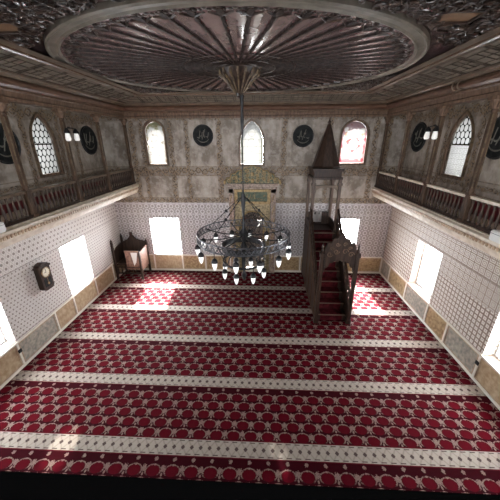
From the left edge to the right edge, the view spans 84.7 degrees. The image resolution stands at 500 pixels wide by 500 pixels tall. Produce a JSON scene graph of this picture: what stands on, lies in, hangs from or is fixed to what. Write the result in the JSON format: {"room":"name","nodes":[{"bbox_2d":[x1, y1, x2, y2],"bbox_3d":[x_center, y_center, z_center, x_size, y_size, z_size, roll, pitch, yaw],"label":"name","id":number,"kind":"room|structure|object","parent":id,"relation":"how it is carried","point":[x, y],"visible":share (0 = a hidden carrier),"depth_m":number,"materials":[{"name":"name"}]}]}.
{"room":"mosque","nodes":[
{"label":"mosque","id":0,"kind":"room"},
{"bbox_2d":[0,103,120,354],"bbox_3d":[-4.876,0.169,3.811,0.360,5.500,10.920,1,22,2],"label":"wall","id":1,"kind":"structure","parent":0,"point":[23,305],"depth_m":6.19,"materials":[{"name":"white tile"}]},
{"bbox_2d":[0,327,5,344],"bbox_3d":[-4.906,1.383,4.761,0.070,1.300,0.970,1,22,2],"label":"window","id":2,"kind":"structure","parent":1,"relation":"in","point":[2,338],"depth_m":5.37,"materials":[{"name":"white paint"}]},
{"bbox_2d":[0,123,20,163],"bbox_3d":[-4.589,-1.976,5.107,0.048,0.730,0.731,1,22,2],"label":"roundel","id":3,"kind":"object","parent":1,"relation":"attached to","point":[5,154],"visible":0.56,"depth_m":5.14,"materials":[{"name":"black metal"}]},
{"bbox_2d":[32,262,53,290],"bbox_3d":[-4.535,0.570,6.046,0.140,0.635,0.340,1,22,2],"label":"wall clock","id":4,"kind":"object","parent":1,"relation":"attached to","point":[42,271],"visible":1,"depth_m":5.97,"materials":[{"name":"brown wood"}]},
{"bbox_2d":[41,267,49,277],"bbox_3d":[-4.475,0.485,6.009,0.019,0.236,0.236,1,22,3],"label":"clock","id":5,"kind":"object","parent":4,"relation":"on","point":[45,271],"depth_m":6.00,"materials":[{"name":"white metal"}]},
{"bbox_2d":[29,112,64,177],"bbox_3d":[-4.577,-2.328,6.098,0.096,1.330,0.750,1,22,2],"label":"window","id":6,"kind":"structure","parent":1,"relation":"in","point":[40,140],"depth_m":6.13,"materials":[{"name":"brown glass"}]},
{"bbox_2d":[0,260,124,389],"bbox_3d":[-4.574,1.613,6.783,0.030,0.588,6.434,1,22,2],"label":"baseboard","id":7,"kind":"structure","parent":1,"relation":"attached to","point":[32,343],"depth_m":6.32,"materials":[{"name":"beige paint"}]},
{"bbox_2d":[0,183,138,248],"bbox_3d":[-4.177,-0.499,5.069,0.915,0.292,8.030,1,22,2],"label":"trim","id":8,"kind":"structure","parent":1,"relation":"attached to","point":[15,233],"depth_m":5.39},
{"bbox_2d":[0,222,5,232],"bbox_3d":[-3.747,-0.222,3.774,0.164,0.150,0.724,1,22,2],"label":"case","id":9,"kind":"object","parent":8,"relation":"on","point":[2,225],"visible":1,"depth_m":4.05,"materials":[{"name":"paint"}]},
{"bbox_2d":[0,191,33,226],"bbox_3d":[-3.889,-0.568,4.214,0.090,0.468,1.178,1,22,2],"label":"balustrade","id":10,"kind":"object","parent":8,"relation":"on","point":[28,216],"visible":0.99,"depth_m":4.49,"materials":[{"name":"brown wood"}]},
{"bbox_2d":[0,99,39,217],"bbox_3d":[-3.864,-1.452,4.560,0.180,1.853,0.300,1,22,2],"label":"column","id":11,"kind":"structure","parent":8,"relation":"on","point":[28,198],"depth_m":4.51,"materials":[{"name":"brown wood"}]},
{"bbox_2d":[31,180,80,215],"bbox_3d":[-3.831,-1.059,5.443,0.090,0.468,1.228,1,22,2],"label":"balustrade","id":12,"kind":"object","parent":8,"relation":"on","point":[62,205],"visible":0.98,"depth_m":5.38,"materials":[{"name":"brown wood"}]},
{"bbox_2d":[52,108,84,201],"bbox_3d":[-3.805,-1.953,5.812,0.180,1.853,0.300,1,22,2],"label":"column","id":13,"kind":"structure","parent":8,"relation":"on","point":[60,113],"depth_m":5.76,"materials":[{"name":"brown wood"}]},
{"bbox_2d":[63,127,79,140],"bbox_3d":[-3.697,-2.388,5.634,0.192,0.276,0.400,1,22,2],"label":"wall lamp","id":14,"kind":"object","parent":13,"relation":"attached to","point":[66,131],"visible":1,"depth_m":5.58,"materials":[{"name":"white glass"}]},
{"bbox_2d":[79,174,110,199],"bbox_3d":[-3.774,-1.547,6.663,0.090,0.468,1.158,1,22,2],"label":"balustrade","id":15,"kind":"object","parent":8,"relation":"on","point":[101,192],"visible":0.95,"depth_m":6.62,"materials":[{"name":"brown wood"}]},
{"bbox_2d":[90,114,112,191],"bbox_3d":[-3.749,-2.427,7.000,0.180,1.853,0.300,1,22,2],"label":"column","id":16,"kind":"structure","parent":8,"relation":"on","point":[96,117],"depth_m":6.92,"materials":[{"name":"brown wood"}]},
{"bbox_2d":[110,169,133,190],"bbox_3d":[-3.715,-2.048,7.918,0.090,0.468,1.303,1,22,2],"label":"balustrade","id":17,"kind":"object","parent":8,"relation":"on","point":[123,179],"visible":0.96,"depth_m":7.89,"materials":[{"name":"brown wood"}]},
{"bbox_2d":[119,118,135,183],"bbox_3d":[-3.687,-2.955,8.322,0.180,1.853,0.300,1,22,2],"label":"column","id":18,"kind":"structure","parent":8,"relation":"on","point":[123,121],"depth_m":8.24,"materials":[{"name":"brown wood"}]},
{"bbox_2d":[63,239,86,289],"bbox_3d":[-4.788,0.379,7.276,0.070,1.300,0.970,1,22,2],"label":"window","id":19,"kind":"structure","parent":1,"relation":"in","point":[76,240],"depth_m":7.54,"materials":[{"name":"white paint"}]},
{"bbox_2d":[80,126,97,154],"bbox_3d":[-4.470,-3.044,7.618,0.048,0.751,0.751,1,22,2],"label":"roundel","id":20,"kind":"object","parent":1,"relation":"attached to","point":[88,139],"visible":1,"depth_m":7.59,"materials":[{"name":"black metal"}]},
{"bbox_2d":[1,0,483,91],"bbox_3d":[-0.233,-2.420,2.558,9.760,0.200,11.720,1,22,2],"label":"ceiling","id":21,"kind":"structure","parent":0,"point":[436,48],"depth_m":3.81,"materials":[{"name":"brown wood"}]},
{"bbox_2d":[0,0,126,47],"bbox_3d":[-1.812,-2.279,2.641,2.462,0.094,1.920,1,22,2],"label":"carved spandrel","id":22,"kind":"object","parent":21,"relation":"attached to","point":[36,14],"visible":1,"depth_m":2.63,"materials":[{"name":"wood"}]},
{"bbox_2d":[120,83,176,92],"bbox_3d":[-2.338,-3.791,6.431,1.025,0.091,1.054,1,22,2],"label":"carved spandrel","id":23,"kind":"object","parent":21,"relation":"attached to","point":[135,88],"visible":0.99,"depth_m":6.47,"materials":[{"name":"brown wood"}]},
{"bbox_2d":[43,0,429,98],"bbox_3d":[-0.183,-2.924,4.769,5.763,0.515,5.150,1,22,2],"label":"rosette","id":24,"kind":"object","parent":21,"relation":"attached to","point":[238,47],"visible":0.99,"depth_m":3.49,"materials":[{"name":"brown wood"}]},
{"bbox_2d":[195,95,291,284],"bbox_3d":[-0.137,-1.030,5.470,2.043,3.618,2.063,1,22,2],"label":"chandelier","id":25,"kind":"object","parent":24,"relation":"hanging from","point":[245,236],"visible":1,"depth_m":5.61,"materials":[{"name":"black metal"}]},
{"bbox_2d":[321,74,398,90],"bbox_3d":[2.594,-3.701,6.149,0.999,0.096,1.920,-15,26,-32],"label":"carved spandrel","id":26,"kind":"object","parent":21,"relation":"attached to","point":[365,85],"visible":0.98,"depth_m":6.11,"materials":[{"name":"brown wood"}]},
{"bbox_2d":[358,0,499,45],"bbox_3d":[1.887,-2.125,2.213,2.817,0.096,1.685,-14,25,-30],"label":"carved spandrel","id":27,"kind":"object","parent":21,"relation":"attached to","point":[453,18],"visible":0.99,"depth_m":2.68,"materials":[{"name":"wood"}]},
{"bbox_2d":[99,115,406,260],"bbox_3d":[0.026,-1.865,8.847,9.680,5.500,0.360,1,22,2],"label":"wall","id":28,"kind":"structure","parent":0,"point":[192,190],"depth_m":8.53,"materials":[{"name":"beige paint"}]},
{"bbox_2d":[142,119,168,165],"bbox_3d":[-2.835,-3.210,8.259,0.690,1.310,0.096,1,22,2],"label":"window","id":29,"kind":"structure","parent":28,"relation":"in","point":[155,131],"depth_m":8.28,"materials":[{"name":"white glass"}]},
{"bbox_2d":[152,218,181,251],"bbox_3d":[-2.853,-0.551,9.567,0.980,1.270,0.070,1,22,2],"label":"window","id":30,"kind":"structure","parent":28,"relation":"in","point":[154,229],"depth_m":9.58,"materials":[{"name":"white paint"}]},
{"bbox_2d":[193,124,212,146],"bbox_3d":[-1.389,-3.375,8.089,0.609,0.609,0.045,1,22,2],"label":"roundel","id":31,"kind":"object","parent":28,"relation":"attached to","point":[202,134],"visible":1,"depth_m":8.08,"materials":[{"name":"black metal"}]},
{"bbox_2d":[0,26,499,118],"bbox_3d":[-0.069,-2.662,4.340,7.810,0.525,7.560,1,22,2],"label":"trim","id":32,"kind":"structure","parent":28,"relation":"attached to","point":[27,76],"depth_m":5.73,"materials":[{"name":"brown wood"}]},
{"bbox_2d":[451,80,462,91],"bbox_3d":[3.586,-2.821,4.708,0.168,0.167,0.167,1,22,2],"label":"bracket","id":33,"kind":"object","parent":32,"relation":"attached to","point":[459,81],"visible":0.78,"depth_m":4.70,"materials":[{"name":"brown wood"}]},
{"bbox_2d":[238,118,264,166],"bbox_3d":[0.052,-3.175,8.137,0.790,1.330,0.096,1,22,2],"label":"window","id":34,"kind":"structure","parent":28,"relation":"in","point":[253,153],"depth_m":8.19,"materials":[{"name":"white glass"}]},
{"bbox_2d":[223,164,281,272],"bbox_3d":[0.087,-0.978,9.125,1.794,3.619,0.544,1,22,2],"label":"mihrab","id":35,"kind":"object","parent":28,"relation":"attached to","point":[259,184],"visible":0.7,"depth_m":8.71,"materials":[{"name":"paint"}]},
{"bbox_2d":[144,254,381,272],"bbox_3d":[0.027,0.468,9.569,8.944,0.608,0.030,1,22,2],"label":"baseboard","id":36,"kind":"structure","parent":28,"relation":"attached to","point":[191,262],"depth_m":9.60,"materials":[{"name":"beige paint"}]},
{"bbox_2d":[293,125,313,146],"bbox_3d":[1.548,-3.311,7.977,0.609,0.609,0.045,1,22,2],"label":"roundel","id":37,"kind":"object","parent":28,"relation":"attached to","point":[303,135],"visible":1,"depth_m":7.97,"materials":[{"name":"black metal"}]},
{"bbox_2d":[342,219,357,242],"bbox_3d":[3.151,-0.486,9.310,0.800,1.290,0.070,1,22,2],"label":"window","id":38,"kind":"structure","parent":28,"relation":"in","point":[343,230],"depth_m":9.21,"materials":[{"name":"white paint"}]},
{"bbox_2d":[338,118,369,164],"bbox_3d":[3.029,-3.138,8.011,0.850,1.270,0.096,1,22,2],"label":"window","id":39,"kind":"structure","parent":28,"relation":"in","point":[352,140],"depth_m":8.04,"materials":[{"name":"white glass"}]},
{"bbox_2d":[383,99,499,370],"bbox_3d":[4.435,0.284,3.418,0.360,5.500,10.920,1,22,2],"label":"wall","id":40,"kind":"structure","parent":0,"point":[466,288],"depth_m":5.80,"materials":[{"name":"white tile"}]},
{"bbox_2d":[411,122,426,151],"bbox_3d":[4.428,-2.960,7.199,0.048,0.730,0.731,1,22,2],"label":"roundel","id":41,"kind":"object","parent":40,"relation":"attached to","point":[418,141],"visible":0.93,"depth_m":7.20,"materials":[{"name":"black metal"}]},
{"bbox_2d":[416,244,438,295],"bbox_3d":[4.636,0.504,6.936,0.070,1.280,1.020,1,22,2],"label":"window","id":42,"kind":"structure","parent":40,"relation":"in","point":[425,289],"depth_m":7.22,"materials":[{"name":"white paint"}]},
{"bbox_2d":[371,187,499,259],"bbox_3d":[3.946,-0.320,4.758,0.745,0.292,8.030,1,22,2],"label":"balcony","id":43,"kind":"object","parent":40,"relation":"attached to","point":[476,238],"depth_m":5.08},
{"bbox_2d":[374,116,392,186],"bbox_3d":[3.876,-2.823,8.019,0.180,1.938,0.300,1,22,2],"label":"column","id":44,"kind":"structure","parent":43,"relation":"on","point":[387,119],"depth_m":7.93,"materials":[{"name":"brown wood"}]},
{"bbox_2d":[376,171,395,192],"bbox_3d":[3.853,-1.915,7.728,0.090,0.468,1.093,1,22,2],"label":"balustrade","id":45,"kind":"object","parent":43,"relation":"on","point":[383,184],"visible":0.95,"depth_m":7.71,"materials":[{"name":"brown wood"}]},
{"bbox_2d":[391,112,415,194],"bbox_3d":[3.823,-2.372,6.892,0.180,1.938,0.300,1,22,2],"label":"column","id":46,"kind":"structure","parent":43,"relation":"on","point":[409,115],"depth_m":6.80,"materials":[{"name":"brown wood"}]},
{"bbox_2d":[394,176,422,203],"bbox_3d":[3.797,-1.441,6.543,0.090,0.468,1.218,1,22,2],"label":"balustrade","id":47,"kind":"object","parent":43,"relation":"on","point":[401,187],"visible":0.98,"depth_m":6.49,"materials":[{"name":"brown wood"}]},
{"bbox_2d":[418,105,452,205],"bbox_3d":[3.765,-1.876,5.649,0.180,1.938,0.300,1,22,2],"label":"column","id":48,"kind":"structure","parent":43,"relation":"on","point":[443,110],"depth_m":5.57,"materials":[{"name":"brown wood"}]},
{"bbox_2d":[424,124,438,138],"bbox_3d":[3.653,-2.353,5.463,0.192,0.276,0.400,1,22,2],"label":"wall lamp","id":49,"kind":"object","parent":48,"relation":"attached to","point":[435,130],"visible":1,"depth_m":5.40,"materials":[{"name":"white glass"}]},
{"bbox_2d":[422,184,464,220],"bbox_3d":[3.739,-0.950,5.313,0.090,0.468,1.188,1,22,2],"label":"balustrade","id":50,"kind":"object","parent":43,"relation":"on","point":[428,197],"visible":0.94,"depth_m":5.26,"materials":[{"name":"brown wood"}]},
{"bbox_2d":[457,95,499,222],"bbox_3d":[3.708,-1.390,4.433,0.180,1.938,0.300,1,22,2],"label":"column","id":51,"kind":"structure","parent":43,"relation":"on","point":[494,100],"depth_m":4.37,"materials":[{"name":"brown wood"}]},
{"bbox_2d":[462,196,499,233],"bbox_3d":[3.681,-0.453,4.070,0.090,0.468,1.248,1,22,2],"label":"balustrade","id":52,"kind":"object","parent":43,"relation":"on","point":[490,203],"visible":0.95,"depth_m":4.32,"materials":[{"name":"brown wood"}]},
{"bbox_2d":[488,230,499,243],"bbox_3d":[3.491,-0.091,3.594,0.164,0.150,0.724,1,22,2],"label":"case","id":53,"kind":"object","parent":43,"relation":"on","point":[494,236],"visible":1,"depth_m":3.84,"materials":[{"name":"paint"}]},
{"bbox_2d":[379,258,499,410],"bbox_3d":[4.348,1.722,6.407,0.030,0.588,6.434,1,22,2],"label":"baseboard","id":54,"kind":"structure","parent":40,"relation":"attached to","point":[485,375],"depth_m":5.92,"materials":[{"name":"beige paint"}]},
{"bbox_2d":[438,110,474,180],"bbox_3d":[4.391,-2.184,5.744,0.096,1.330,0.790,1,22,2],"label":"window","id":55,"kind":"structure","parent":40,"relation":"in","point":[463,140],"depth_m":5.78,"materials":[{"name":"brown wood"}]},
{"bbox_2d":[486,117,499,159],"bbox_3d":[4.311,-1.942,4.734,0.048,0.730,0.731,1,22,2],"label":"roundel","id":56,"kind":"object","parent":40,"relation":"attached to","point":[493,152],"visible":0.7,"depth_m":4.81,"materials":[{"name":"black metal"}]},
{"bbox_2d":[494,341,499,359],"bbox_3d":[4.514,1.531,4.366,0.070,1.280,0.990,1,22,2],"label":"window","id":57,"kind":"structure","parent":40,"relation":"in","point":[497,352],"depth_m":4.99,"materials":[{"name":"white paint"}]},
{"bbox_3d":[-0.209,2.873,4.672,9.760,0.200,11.720,1,22,2],"label":"floor","id":58,"kind":"structure","parent":0,"visible":0},
{"bbox_2d":[0,270,499,494],"bbox_3d":[-0.209,2.776,4.628,8.900,0.012,10.870,1,22,2],"label":"carpet","id":59,"kind":"object","parent":58,"relation":"on","point":[167,374],"visible":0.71,"depth_m":4.97,"materials":[{"name":"red carpet"}]},
{"bbox_2d":[110,232,150,279],"bbox_3d":[-3.978,0.184,9.205,0.910,1.440,0.715,1,22,2],"label":"seat","id":60,"kind":"object","parent":59,"relation":"on","point":[133,253],"visible":1,"depth_m":9.11,"materials":[{"name":"brown wood"}]},
{"bbox_2d":[301,118,360,323],"bbox_3d":[2.113,-0.941,7.342,0.910,4.860,2.915,1,22,2],"label":"minbar","id":61,"kind":"object","parent":59,"relation":"on","point":[327,251],"visible":1,"depth_m":7.45,"materials":[{"name":"brown wood"}]},
{"bbox_2d":[313,212,321,221],"bbox_3d":[2.123,-1.063,8.739,0.300,0.330,0.023,1,22,2],"label":"cloth","id":62,"kind":"object","parent":61,"relation":"hanging from","point":[316,217],"visible":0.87,"depth_m":8.74,"materials":[{"name":"white fabric"}]},
{"bbox_3d":[-0.467,2.317,-1.617,9.680,5.500,0.360,1,22,2],"label":"wall","id":63,"kind":"structure","parent":0,"visible":0},
{"bbox_2d":[9,471,493,494],"bbox_3d":[-0.397,1.615,-0.150,8.960,0.275,2.890,1,22,2],"label":"trim","id":64,"kind":"structure","parent":63,"relation":"attached to","point":[9,471],"depth_m":1.12,"materials":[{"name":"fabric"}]},
{"bbox_2d":[0,471,499,499],"bbox_3d":[-0.396,1.474,-0.183,8.920,0.011,2.833,1,22,2],"label":"carpet","id":65,"kind":"object","parent":64,"relation":"on","point":[13,485],"visible":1,"depth_m":1.09,"materials":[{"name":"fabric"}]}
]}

